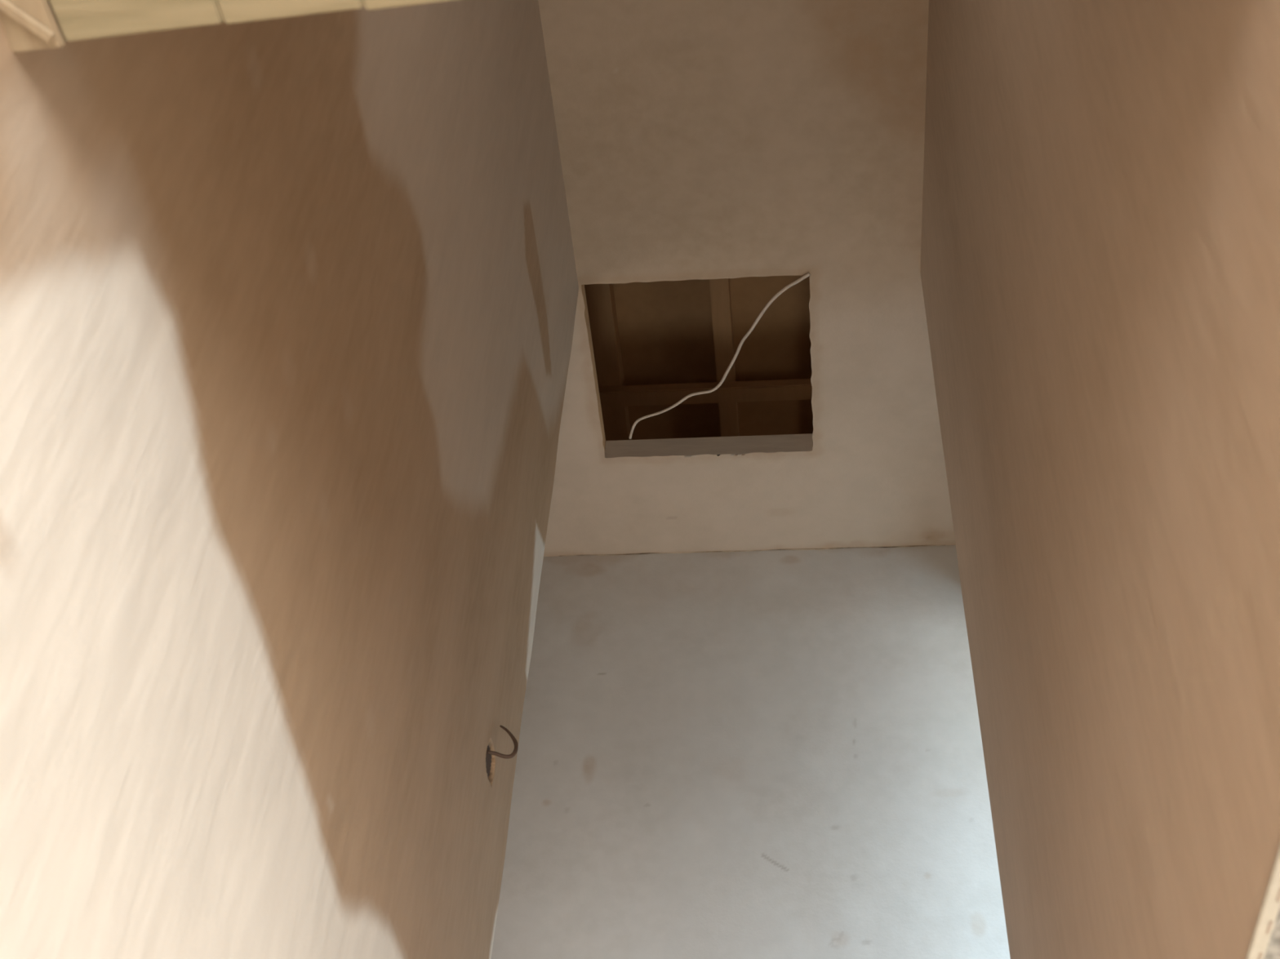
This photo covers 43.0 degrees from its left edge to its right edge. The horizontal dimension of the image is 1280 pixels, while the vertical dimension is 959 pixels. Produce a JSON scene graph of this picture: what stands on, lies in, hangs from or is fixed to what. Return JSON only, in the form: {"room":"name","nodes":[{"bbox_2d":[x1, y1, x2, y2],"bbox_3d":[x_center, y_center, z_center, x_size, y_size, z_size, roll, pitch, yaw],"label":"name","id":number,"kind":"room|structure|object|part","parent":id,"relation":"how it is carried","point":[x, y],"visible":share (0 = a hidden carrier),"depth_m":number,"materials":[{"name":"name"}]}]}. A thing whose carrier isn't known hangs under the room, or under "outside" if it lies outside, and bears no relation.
{"room":"stairwell","nodes":[
{"label":"stairwell","id":0,"kind":"room"},
{"bbox_2d":[0,0,578,958],"bbox_3d":[-1.005,0.145,1.497,1.204,4.900,2.847,-2,-48,6],"label":"wall","id":1,"kind":"structure","parent":0,"point":[287,305],"depth_m":1.70,"materials":[{"name":"paint"}]},
{"bbox_2d":[0,0,453,53],"bbox_3d":[-0.038,-0.410,1.065,0.870,0.056,0.164,-4,-48,8],"label":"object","id":2,"kind":"object","parent":1,"relation":"attached to","point":[28,25],"visible":0.99,"depth_m":1.13,"materials":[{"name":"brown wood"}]},
{"bbox_3d":[-0.443,-0.381,1.122,0.049,0.050,0.164,-4,-48,8],"label":"wall plate","id":3,"kind":"part","parent":2,"relation":"part of","materials":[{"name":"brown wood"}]},
{"bbox_2d":[485,724,518,777],"bbox_3d":[-0.246,0.466,2.842,0.068,0.107,0.057,-2,-48,6],"label":"hook","id":4,"kind":"object","parent":1,"relation":"attached to","point":[488,755],"visible":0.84,"depth_m":2.82,"materials":[{"name":"grey metal"}]},
{"bbox_2d":[584,275,813,440],"bbox_3d":[0.439,-0.709,4.732,3.480,1.190,3.400,-2,-48,6],"label":"roof frame","id":5,"kind":"object","parent":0,"point":[656,344],"visible":0.06,"depth_m":5.72,"materials":[{"name":"wood"}]},
{"bbox_2d":[537,0,955,556],"bbox_3d":[0.412,-0.921,3.754,3.650,0.001,3.062,-2,-48,6],"label":"ceiling","id":6,"kind":"structure","parent":0,"point":[699,140],"depth_m":4.03,"materials":[{"name":"paint"}]},
{"bbox_2d":[581,284,813,457],"bbox_3d":[0.167,-0.315,4.382,0.643,0.074,0.642,-2,-48,6],"label":"lining","id":7,"kind":"object","parent":6,"relation":"attached to","point":[786,442],"visible":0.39,"depth_m":4.58,"materials":[{"name":"white paint"}]},
{"bbox_2d":[628,272,810,439],"bbox_3d":[0.213,-0.307,4.309,0.088,0.038,0.718,33,-54,-24],"label":"cable","id":8,"kind":"object","parent":6,"relation":"hanging from","point":[807,274],"visible":1,"depth_m":4.28,"materials":[{"name":"white plastic"}]},
{"bbox_2d":[559,545,945,556],"bbox_3d":[0.325,0.210,4.804,1.140,0.005,0.005,-2,-48,6],"label":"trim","id":9,"kind":"structure","parent":6,"relation":"attached to","point":[915,545],"depth_m":4.81,"materials":[{"name":"white paint"}]},
{"bbox_2d":[491,545,1010,958],"bbox_3d":[0.477,1.186,3.720,3.650,2.900,0.001,-2,-48,6],"label":"wall","id":10,"kind":"structure","parent":0,"point":[770,754],"depth_m":4.22,"materials":[{"name":"paint"}]},
{"bbox_2d":[920,0,1279,958],"bbox_3d":[0.657,0.092,1.335,0.400,4.900,2.847,-2,-48,6],"label":"wall","id":11,"kind":"structure","parent":0,"point":[1100,271],"depth_m":1.65,"materials":[{"name":"paint"}]},
{"bbox_2d":[1245,844,1279,958],"bbox_3d":[0.459,0.167,1.035,0.061,0.005,1.116,-2,-48,6],"label":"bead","id":12,"kind":"object","parent":11,"relation":"attached to","point":[1264,944],"visible":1,"depth_m":1.18}
]}

